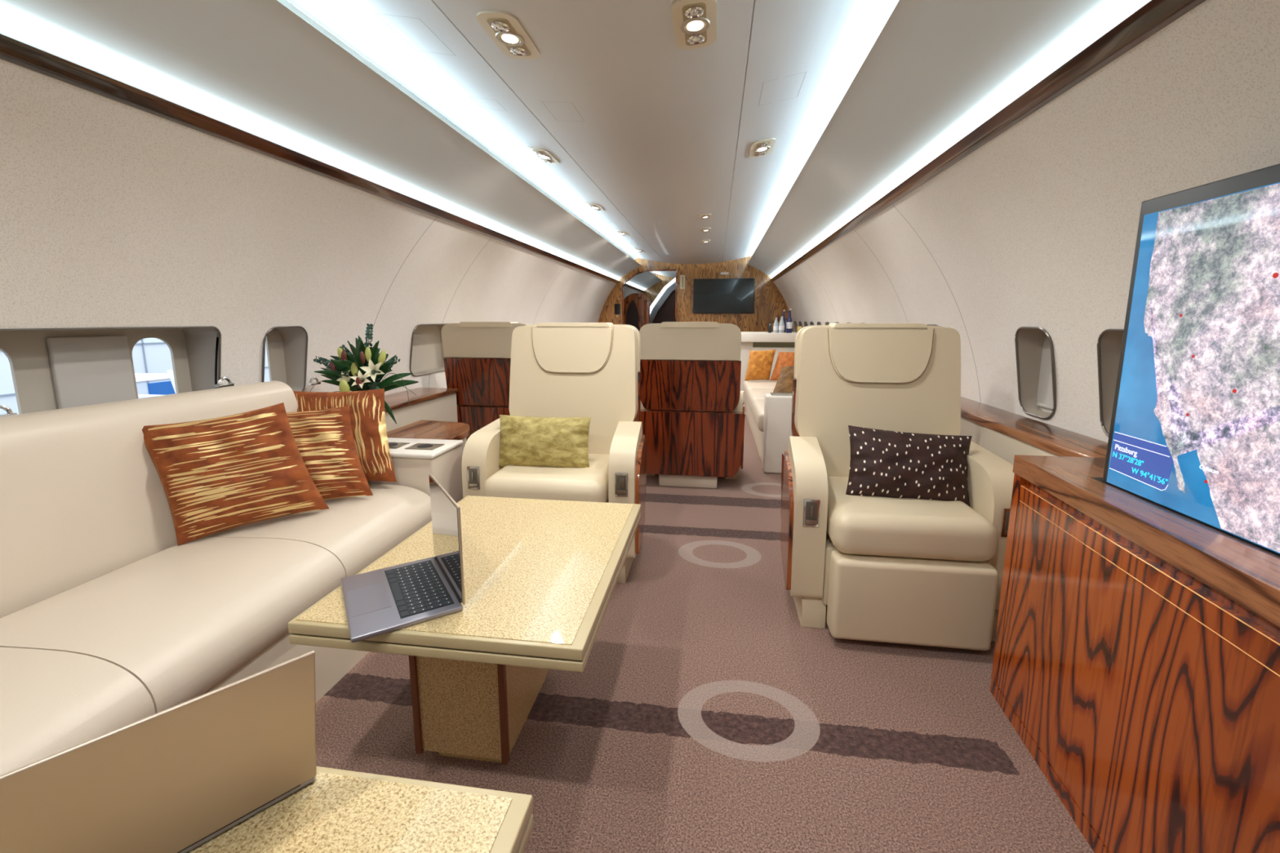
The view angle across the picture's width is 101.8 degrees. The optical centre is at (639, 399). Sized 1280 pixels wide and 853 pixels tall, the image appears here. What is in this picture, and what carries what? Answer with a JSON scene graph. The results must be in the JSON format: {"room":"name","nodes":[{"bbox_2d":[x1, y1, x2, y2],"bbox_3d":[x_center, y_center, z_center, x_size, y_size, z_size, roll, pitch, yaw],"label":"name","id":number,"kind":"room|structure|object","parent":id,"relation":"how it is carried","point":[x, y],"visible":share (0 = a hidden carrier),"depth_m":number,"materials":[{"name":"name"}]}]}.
{"room":"aircraft cabin","nodes":[
{"label":"aircraft cabin","id":0,"kind":"room"},
{"bbox_2d":[0,58,644,395],"bbox_3d":[-1.150,-0.566,5.855,0.437,1.987,14.700,1,9,8],"label":"wall","id":1,"kind":"structure","parent":0,"point":[113,214],"depth_m":2.07,"materials":[{"name":"plastic"}]},
{"bbox_2d":[0,325,221,413],"bbox_3d":[-2.071,0.067,1.147,0.203,0.458,2.375,1,9,8],"label":"window","id":2,"kind":"structure","parent":1,"relation":"in","point":[51,368],"depth_m":1.92,"materials":[{"name":"beige plastic"}]},
{"bbox_2d":[46,335,136,408],"bbox_3d":[-2.034,-0.056,1.946,0.019,0.358,0.245,1,9,8],"label":"shade","id":3,"kind":"object","parent":2,"relation":"attached to","point":[82,370],"depth_m":1.91,"materials":[{"name":"grey plastic"}]},
{"bbox_2d":[214,377,234,387],"bbox_3d":[-1.766,-0.074,2.208,0.024,0.041,0.068,1,9,8],"label":"ring","id":4,"kind":"object","parent":1,"relation":"attached to","point":[229,383],"visible":1,"depth_m":2.20,"materials":[{"name":"silver metal"}]},
{"bbox_2d":[262,325,307,391],"bbox_3d":[-1.837,-0.185,2.638,0.168,0.371,0.274,1,9,8],"label":"window","id":5,"kind":"structure","parent":1,"relation":"in","point":[286,346],"depth_m":2.75,"materials":[{"name":"beige plastic"}]},
{"bbox_2d":[265,328,286,383],"bbox_3d":[-1.904,-0.199,2.727,0.010,0.363,0.105,1,9,8],"label":"shade","id":6,"kind":"object","parent":5,"relation":"attached to","point":[276,342],"depth_m":2.72,"materials":[{"name":"beige plastic"}]},
{"bbox_2d":[307,377,320,385],"bbox_3d":[-1.753,-0.099,2.795,0.024,0.041,0.068,1,9,8],"label":"ring","id":7,"kind":"object","parent":1,"relation":"attached to","point":[310,383],"visible":0.92,"depth_m":2.78,"materials":[{"name":"silver metal"}]},
{"bbox_2d":[0,31,646,293],"bbox_3d":[-0.926,-1.542,5.673,0.075,0.045,14.700,1,9,8],"label":"trim","id":8,"kind":"structure","parent":1,"relation":"attached to","point":[15,51],"depth_m":1.77,"materials":[{"name":"brown wood"}]},
{"bbox_2d":[0,0,662,290],"bbox_3d":[-0.748,-1.751,5.614,0.485,0.468,14.700,1,9,8],"label":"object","id":9,"kind":"structure","parent":1,"relation":"attached to","point":[265,68],"depth_m":1.92,"materials":[{"name":"grey paint"}]},
{"bbox_2d":[384,387,457,431],"bbox_3d":[-1.581,0.359,3.255,0.310,0.700,1.310,1,9,8],"label":"wall ledge","id":10,"kind":"object","parent":1,"relation":"attached to","point":[437,404],"visible":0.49,"depth_m":3.45,"materials":[{"name":"beige"}]},
{"bbox_2d":[409,323,448,376],"bbox_3d":[-1.635,-0.395,4.038,0.169,0.381,0.654,1,9,8],"label":"window","id":11,"kind":"structure","parent":1,"relation":"in","point":[426,355],"depth_m":4.12,"materials":[{"name":"beige plastic"}]},
{"bbox_2d":[288,0,898,277],"bbox_3d":[0.407,-1.925,5.420,2.240,0.245,14.700,1,9,8],"label":"ceiling","id":12,"kind":"structure","parent":0,"point":[642,99],"depth_m":2.31,"materials":[{"name":"grey paint"}]},
{"bbox_2d":[476,10,539,59],"bbox_3d":[-0.450,-1.250,1.800,0.140,0.024,0.302,1,9,8],"label":"recessed light","id":13,"kind":"object","parent":12,"relation":"in","point":[505,29],"visible":1,"depth_m":1.77,"materials":[{"name":"beige"}]},
{"bbox_2d":[526,146,559,164],"bbox_3d":[-0.603,-1.525,3.260,0.139,0.032,0.302,1,9,8],"label":"recessed light","id":14,"kind":"object","parent":12,"relation":"in","point":[543,155],"visible":1,"depth_m":3.23,"materials":[{"name":"silver metal"}]},
{"bbox_2d":[584,202,604,211],"bbox_3d":[-0.412,-1.762,4.764,0.139,0.033,0.302,1,9,8],"label":"recessed light","id":15,"kind":"object","parent":12,"relation":"in","point":[592,206],"visible":1,"depth_m":4.73,"materials":[{"name":"silver metal"}]},
{"bbox_2d":[374,13,817,138],"bbox_3d":[0.215,-1.585,3.660,1.671,0.095,4.102,1,9,8],"label":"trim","id":16,"kind":"structure","parent":12,"relation":"attached to","point":[375,13],"depth_m":2.26,"materials":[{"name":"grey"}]},
{"bbox_2d":[614,230,629,235],"bbox_3d":[-0.215,-1.988,6.219,0.139,0.033,0.302,1,9,8],"label":"recessed light","id":17,"kind":"object","parent":12,"relation":"in","point":[621,233],"visible":1,"depth_m":6.17,"materials":[{"name":"silver metal"}]},
{"bbox_2d":[633,248,644,252],"bbox_3d":[-0.016,-2.238,7.802,0.139,0.034,0.302,1,9,8],"label":"recessed light","id":18,"kind":"object","parent":12,"relation":"in","point":[635,249],"visible":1,"depth_m":7.74,"materials":[{"name":"silver metal"}]},
{"bbox_2d":[671,0,716,49],"bbox_3d":[0.182,-1.237,1.719,0.140,0.024,0.302,1,9,8],"label":"recessed light","id":19,"kind":"object","parent":12,"relation":"in","point":[695,21],"visible":1,"depth_m":1.70,"materials":[{"name":"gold metal"}]},
{"bbox_2d":[698,213,711,219],"bbox_3d":[0.618,-1.727,4.921,0.113,0.022,0.189,1,9,8],"label":"recessed light","id":20,"kind":"object","parent":12,"relation":"in","point":[704,216],"visible":1,"depth_m":4.88,"materials":[{"name":"silver metal"}]},
{"bbox_2d":[700,227,711,231],"bbox_3d":[0.717,-1.839,5.654,0.113,0.022,0.189,1,9,8],"label":"recessed light","id":21,"kind":"object","parent":12,"relation":"in","point":[706,229],"visible":1,"depth_m":5.61,"materials":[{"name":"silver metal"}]},
{"bbox_2d":[701,240,710,243],"bbox_3d":[0.822,-1.965,6.481,0.113,0.022,0.189,1,9,8],"label":"recessed light","id":22,"kind":"object","parent":12,"relation":"in","point":[702,241],"visible":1,"depth_m":6.45,"materials":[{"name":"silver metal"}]},
{"bbox_2d":[748,137,775,157],"bbox_3d":[0.726,-1.493,3.095,0.139,0.031,0.302,1,9,8],"label":"recessed light","id":23,"kind":"object","parent":12,"relation":"in","point":[761,148],"visible":1,"depth_m":3.07,"materials":[{"name":"silver metal"}]},
{"bbox_2d":[644,272,675,306],"bbox_3d":[1.456,-1.946,12.803,3.800,2.450,0.050,1,9,8],"label":"wall","id":24,"kind":"structure","parent":0,"point":[651,293],"depth_m":12.81,"materials":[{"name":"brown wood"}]},
{"bbox_2d":[598,256,794,332],"bbox_3d":[0.944,-1.368,9.286,3.568,2.322,0.050,1,9,8],"label":"wall","id":25,"kind":"structure","parent":0,"point":[770,304],"depth_m":9.12,"materials":[{"name":"brown wood"}]},
{"bbox_2d":[614,303,620,317],"bbox_3d":[-0.407,-1.610,9.408,0.100,0.241,0.020,1,9,8],"label":"wall phone","id":26,"kind":"object","parent":25,"relation":"attached to","point":[617,306],"visible":1,"depth_m":9.39,"materials":[{"name":"black plastic"}]},
{"bbox_2d":[622,269,677,324],"bbox_3d":[0.167,-1.275,9.376,0.984,2.067,0.028,1,9,8],"label":"door frame","id":27,"kind":"structure","parent":25,"relation":"in","point":[676,270],"depth_m":9.25,"materials":[{"name":"brown wood"}]},
{"bbox_2d":[680,275,684,288],"bbox_3d":[0.751,-2.069,9.169,0.090,0.240,0.014,1,9,8],"label":"wall sign","id":28,"kind":"object","parent":25,"relation":"attached to","point":[682,277],"visible":1,"depth_m":9.16,"materials":[{"name":"beige"}]},
{"bbox_2d":[693,278,755,313],"bbox_3d":[1.462,-1.804,9.093,1.060,0.600,0.050,1,9,8],"label":"television","id":29,"kind":"object","parent":25,"relation":"attached to","point":[710,295],"visible":1,"depth_m":9.07,"materials":[{"name":"black"}]},
{"bbox_2d":[315,408,1093,852],"bbox_3d":[0.407,0.356,5.771,3.600,0.060,14.700,1,9,8],"label":"floor","id":30,"kind":"structure","parent":0,"point":[702,715],"depth_m":1.54,"materials":[{"name":"carpet"}]},
{"bbox_2d":[0,381,431,775],"bbox_3d":[-1.638,0.651,0.606,0.962,0.929,3.623,1,9,8],"label":"sofa","id":31,"kind":"object","parent":30,"relation":"on","point":[108,623],"visible":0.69,"depth_m":1.47,"materials":[{"name":"leather"}]},
{"bbox_2d":[0,404,17,416],"bbox_3d":[-1.840,0.036,1.489,0.024,0.041,0.068,1,9,8],"label":"ring","id":32,"kind":"object","parent":31,"relation":"on","point":[6,408],"visible":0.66,"depth_m":1.50,"materials":[{"name":"silver metal"}]},
{"bbox_2d":[0,647,155,775],"bbox_3d":[-1.407,0.705,0.895,0.583,0.193,0.604,1,9,8],"label":"seat cushion","id":33,"kind":"object","parent":31,"relation":"on","point":[53,700],"depth_m":1.07,"materials":[{"name":"leather"}]},
{"bbox_2d":[0,536,346,713],"bbox_3d":[-1.321,0.613,1.490,0.583,0.193,0.605,1,9,8],"label":"seat cushion","id":34,"kind":"object","parent":31,"relation":"on","point":[181,623],"depth_m":1.38,"materials":[{"name":"leather"}]},
{"bbox_2d":[142,402,328,545],"bbox_3d":[-1.426,0.244,1.848,0.520,0.445,0.155,-6,11,-36],"label":"striped cushion","id":35,"kind":"object","parent":31,"relation":"on","point":[219,474],"visible":1,"depth_m":1.79,"materials":[{"name":"orange fabric"}]},
{"bbox_2d":[207,484,431,577],"bbox_3d":[-1.235,0.522,2.078,0.583,0.193,0.589,1,9,8],"label":"seat cushion","id":36,"kind":"object","parent":31,"relation":"on","point":[356,531],"depth_m":1.94,"materials":[{"name":"leather"}]},
{"bbox_2d":[286,405,373,499],"bbox_3d":[-1.397,0.232,2.089,0.590,0.385,0.190,-2,9,-11],"label":"striped cushion","id":37,"kind":"object","parent":31,"relation":"on","point":[324,439],"visible":0.52,"depth_m":2.10,"materials":[{"name":"orange fabric"}]},
{"bbox_2d":[293,388,396,482],"bbox_3d":[-1.361,0.168,2.324,0.598,0.420,0.168,0,9,1],"label":"striped cushion","id":38,"kind":"object","parent":31,"relation":"on","point":[366,407],"visible":0.39,"depth_m":2.31,"materials":[{"name":"orange fabric"}]},
{"bbox_2d":[186,766,533,852],"bbox_3d":[-0.543,0.879,0.405,0.670,0.540,0.850,1,9,8],"label":"coffee table","id":39,"kind":"object","parent":30,"relation":"on","point":[341,811],"visible":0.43,"depth_m":0.69,"materials":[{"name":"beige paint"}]},
{"bbox_2d":[0,650,316,852],"bbox_3d":[-0.629,0.443,0.677,0.295,0.238,0.304,8,12,43],"label":"laptop","id":40,"kind":"object","parent":39,"relation":"on","point":[175,779],"visible":1,"depth_m":0.60,"materials":[{"name":"grey metal"}]},
{"bbox_2d":[367,437,462,502],"bbox_3d":[-1.246,0.514,2.539,0.702,0.611,0.292,1,9,8],"label":"console","id":41,"kind":"object","parent":30,"relation":"on","point":[413,460],"visible":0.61,"depth_m":2.39,"materials":[{"name":"leather"}]},
{"bbox_2d":[310,323,418,423],"bbox_3d":[-1.418,-0.130,2.632,0.548,0.500,0.307,-3,9,-18],"label":"flower arrangement","id":42,"kind":"object","parent":41,"relation":"on","point":[363,369],"visible":0.91,"depth_m":2.61,"materials":[{"name":"green plant"}]},
{"bbox_2d":[386,420,470,455],"bbox_3d":[-1.135,0.461,2.924,0.432,0.600,0.460,1,9,8],"label":"wood shelf","id":43,"kind":"object","parent":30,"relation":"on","point":[422,429],"visible":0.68,"depth_m":2.83,"materials":[{"name":"brown wood"}]},
{"bbox_2d":[287,495,640,764],"bbox_3d":[-0.387,0.702,1.556,0.670,0.540,0.850,1,9,8],"label":"coffee table","id":44,"kind":"object","parent":30,"relation":"on","point":[540,576],"visible":0.94,"depth_m":1.37,"materials":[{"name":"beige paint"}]},
{"bbox_2d":[340,473,465,643],"bbox_3d":[-0.579,0.352,1.237,0.232,0.248,0.304,-6,10,-33],"label":"laptop","id":45,"kind":"object","parent":44,"relation":"on","point":[380,602],"visible":1,"depth_m":1.23,"materials":[{"name":"grey metal"}]},
{"bbox_2d":[440,321,531,441],"bbox_3d":[-1.048,-0.022,4.146,0.840,1.182,0.751,1,9,8],"label":"chair","id":46,"kind":"object","parent":30,"relation":"on","point":[477,359],"visible":0.44,"depth_m":3.80,"materials":[{"name":"wood"}]},
{"bbox_2d":[462,322,647,583],"bbox_3d":[-0.389,0.217,2.594,0.840,1.182,0.751,1,9,8],"label":"chair","id":47,"kind":"object","parent":30,"relation":"on","point":[591,370],"visible":0.71,"depth_m":2.70,"materials":[{"name":"leather"}]},
{"bbox_2d":[498,414,591,467],"bbox_3d":[-0.466,0.209,2.517,0.470,0.250,0.162,1,9,8],"label":"lumbar cushion","id":48,"kind":"object","parent":47,"relation":"on","point":[526,441],"visible":0.99,"depth_m":2.46,"materials":[{"name":"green fabric"}]},
{"bbox_2d":[623,293,649,359],"bbox_3d":[-0.115,-1.261,10.453,0.620,1.713,0.100,1,9,8],"label":"divider","id":49,"kind":"object","parent":30,"relation":"on","point":[636,305],"visible":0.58,"depth_m":10.36,"materials":[{"name":"brown wood"}]},
{"bbox_2d":[649,277,675,323],"bbox_3d":[0.883,-1.631,11.447,1.740,2.140,0.180,1,9,8],"label":"wall","id":50,"kind":"structure","parent":30,"relation":"on","point":[662,309],"depth_m":11.42,"materials":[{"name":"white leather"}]},
{"bbox_2d":[639,321,746,488],"bbox_3d":[0.386,0.009,3.942,0.840,1.182,0.751,1,9,8],"label":"chair","id":51,"kind":"object","parent":30,"relation":"on","point":[692,409],"visible":0.93,"depth_m":3.62,"materials":[{"name":"wood"}]},
{"bbox_2d":[742,379,792,473],"bbox_3d":[1.577,-0.007,5.238,0.930,0.820,2.600,1,9,8],"label":"sofa","id":52,"kind":"object","parent":30,"relation":"on","point":[768,413],"visible":0.39,"depth_m":4.06,"materials":[{"name":"beige leather"}]},
{"bbox_2d":[751,399,764,431],"bbox_3d":[1.395,0.140,4.511,0.780,0.170,0.776,1,9,8],"label":"seat cushion","id":53,"kind":"object","parent":52,"relation":"on","point":[757,408],"depth_m":4.40,"materials":[{"name":"leather"}]},
{"bbox_2d":[744,349,775,381],"bbox_3d":[1.446,-0.412,6.261,0.396,0.370,0.148,-1,9,-4],"label":"cushion","id":54,"kind":"object","parent":52,"relation":"on","point":[760,362],"visible":1,"depth_m":6.22,"materials":[{"name":"fabric"}]},
{"bbox_2d":[742,379,777,398],"bbox_3d":[1.621,-0.099,6.066,0.780,0.170,0.836,1,9,8],"label":"seat cushion","id":55,"kind":"object","parent":52,"relation":"on","point":[761,384],"depth_m":6.01,"materials":[{"name":"leather"}]},
{"bbox_2d":[746,388,773,411],"bbox_3d":[1.506,0.023,5.274,0.780,0.170,0.776,1,9,8],"label":"seat cushion","id":56,"kind":"object","parent":52,"relation":"on","point":[753,394],"depth_m":5.30,"materials":[{"name":"leather"}]},
{"bbox_2d":[769,351,794,380],"bbox_3d":[1.734,-0.401,6.233,0.322,0.345,0.202,3,9,16],"label":"cushion","id":57,"kind":"object","parent":52,"relation":"on","point":[784,358],"visible":0.49,"depth_m":6.20,"materials":[{"name":"fabric"}]},
{"bbox_2d":[773,365,795,392],"bbox_3d":[1.408,-0.142,4.665,0.530,0.296,0.530,1,9,8],"label":"cushion","id":58,"kind":"object","parent":52,"relation":"on","point":[784,382],"visible":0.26,"depth_m":4.62,"materials":[{"name":"fabric"}]},
{"bbox_2d":[740,331,796,408],"bbox_3d":[1.797,-0.406,7.154,1.150,1.025,0.670,1,9,8],"label":"cabinet","id":59,"kind":"object","parent":30,"relation":"on","point":[750,340],"depth_m":6.91,"materials":[{"name":"beige"}]},
{"bbox_2d":[741,331,796,342],"bbox_3d":[1.797,-0.853,7.085,1.150,0.120,0.670,1,9,8],"label":"countertop","id":60,"kind":"structure","parent":59,"relation":"on","point":[746,336],"depth_m":6.77,"materials":[{"name":"beige"}]},
{"bbox_2d":[768,321,772,333],"bbox_3d":[1.706,-0.944,6.823,0.048,0.140,0.047,1,9,8],"label":"bottle","id":61,"kind":"object","parent":59,"relation":"on","point":[770,326],"visible":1,"depth_m":6.81,"materials":[{"name":"black glass"}]},
{"bbox_2d":[773,317,778,333],"bbox_3d":[1.778,-0.969,6.788,0.069,0.201,0.068,1,9,8],"label":"bottle","id":62,"kind":"object","parent":59,"relation":"on","point":[775,326],"visible":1,"depth_m":6.77,"materials":[{"name":"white glass"}]},
{"bbox_2d":[778,315,784,333],"bbox_3d":[1.844,-0.972,6.758,0.073,0.216,0.072,1,9,8],"label":"bottle","id":63,"kind":"object","parent":59,"relation":"on","point":[781,325],"visible":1,"depth_m":6.73,"materials":[{"name":"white glass"}]},
{"bbox_2d":[782,309,786,333],"bbox_3d":[1.904,-1.035,6.883,0.068,0.301,0.067,1,9,8],"label":"bottle","id":64,"kind":"object","parent":59,"relation":"on","point":[784,310],"visible":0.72,"depth_m":6.86,"materials":[{"name":"blue glass"}]},
{"bbox_2d":[786,308,792,333],"bbox_3d":[1.948,-1.024,6.766,0.077,0.316,0.076,1,9,8],"label":"bottle","id":65,"kind":"object","parent":59,"relation":"on","point":[789,322],"visible":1,"depth_m":6.74,"materials":[{"name":"blue glass"}]},
{"bbox_2d":[780,323,1014,650],"bbox_3d":[1.030,0.284,2.158,0.840,1.182,0.751,1,9,8],"label":"chair","id":66,"kind":"object","parent":30,"relation":"on","point":[900,571],"visible":0.81,"depth_m":1.99,"materials":[{"name":"beige leather"}]},
{"bbox_2d":[845,425,972,506],"bbox_3d":[1.081,0.268,2.091,0.505,0.295,0.192,1,9,8],"label":"lumbar cushion","id":67,"kind":"object","parent":66,"relation":"on","point":[883,463],"visible":0.99,"depth_m":2.04,"materials":[{"name":"brown fabric"}]},
{"bbox_2d":[990,454,1279,852],"bbox_3d":[1.045,0.796,0.116,0.650,0.792,3.085,1,9,8],"label":"sideboard","id":68,"kind":"object","parent":30,"relation":"on","point":[1136,661],"visible":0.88,"depth_m":1.07,"materials":[{"name":"brown wood"}]},
{"bbox_2d":[1090,163,1279,556],"bbox_3d":[1.125,-0.046,0.741,0.062,0.682,1.143,1,9,8],"label":"television","id":69,"kind":"object","parent":68,"relation":"on","point":[1194,435],"visible":1,"depth_m":1.05,"materials":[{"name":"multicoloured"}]},
{"bbox_2d":[773,0,1279,442],"bbox_3d":[1.965,-0.497,5.413,0.437,1.987,14.700,1,9,8],"label":"wall","id":70,"kind":"structure","parent":0,"point":[1037,225],"depth_m":1.82,"materials":[{"name":"plastic"}]},
{"bbox_2d":[794,320,797,332],"bbox_3d":[2.651,-1.113,8.694,0.140,0.383,0.259,1,9,8],"label":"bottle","id":71,"kind":"structure","parent":70,"relation":"in","point":[795,322],"depth_m":8.80,"materials":[{"name":"glass"}]},
{"bbox_2d":[747,0,1149,278],"bbox_3d":[1.563,-1.700,5.286,0.485,0.468,14.700,1,9,8],"label":"ceiling panel","id":72,"kind":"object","parent":70,"relation":"attached to","point":[935,71],"depth_m":1.88,"materials":[{"name":"grey paint"}]},
{"bbox_2d":[769,0,1205,281],"bbox_3d":[1.741,-1.483,5.294,0.075,0.045,14.700,1,9,8],"label":"trim","id":73,"kind":"structure","parent":70,"relation":"attached to","point":[1153,15],"depth_m":1.51,"materials":[{"name":"brown wood"}]},
{"bbox_2d":[959,396,1107,465],"bbox_3d":[1.662,0.401,2.733,0.200,0.775,2.300,1,9,8],"label":"window ledge","id":74,"kind":"object","parent":70,"relation":"attached to","point":[1006,434],"visible":0.03,"depth_m":2.08,"materials":[{"name":"beige wood"}]},
{"bbox_2d":[1014,326,1056,419],"bbox_3d":[1.708,-0.115,2.208,0.140,0.383,0.259,1,9,8],"label":"window","id":75,"kind":"structure","parent":70,"relation":"in","point":[1034,350],"depth_m":2.31,"materials":[{"name":"beige plastic"}]},
{"bbox_2d":[1037,336,1053,413],"bbox_3d":[1.772,-0.114,2.199,0.012,0.357,0.240,1,9,8],"label":"shade","id":76,"kind":"object","parent":75,"relation":"attached to","point":[1045,392],"depth_m":2.28,"materials":[{"name":"grey plastic"}]},
{"bbox_2d":[1097,328,1124,436],"bbox_3d":[1.636,-0.038,1.709,0.140,0.383,0.259,1,9,8],"label":"window","id":77,"kind":"structure","parent":70,"relation":"in","point":[1109,341],"depth_m":1.82,"materials":[{"name":"beige plastic"}]},
{"label":"outside","id":78,"kind":"structure","parent":0,"visible":0},
{"bbox_2d":[134,369,176,398],"bbox_3d":[-4.420,0.739,4.564,0.435,1.962,1.389,1,9,8],"label":"access ladder","id":79,"kind":"object","parent":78,"point":[139,376],"visible":0.07,"depth_m":4.59,"materials":[{"name":"white paint"}]},
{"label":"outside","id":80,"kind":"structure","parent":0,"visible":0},
{"bbox_2d":[146,381,175,395],"bbox_3d":[-5.363,0.308,6.214,0.050,1.100,0.800,1,9,8],"label":"sign","id":81,"kind":"object","parent":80,"point":[165,388],"visible":0.02,"depth_m":5.85,"materials":[{"name":"blue"}]},
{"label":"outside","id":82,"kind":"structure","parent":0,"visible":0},
{"bbox_3d":[-9.057,4.003,1.932,13.700,0.100,32.000,1,9,8],"label":"ground","id":83,"kind":"structure","parent":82,"visible":0},
{"bbox_2d":[0,0,488,414],"bbox_3d":[-6.971,-1.437,0.792,0.115,11.000,32.000,1,9,8],"label":"wall","id":84,"kind":"structure","parent":83,"relation":"on","point":[149,355],"depth_m":6.46,"materials":[{"name":"white"}]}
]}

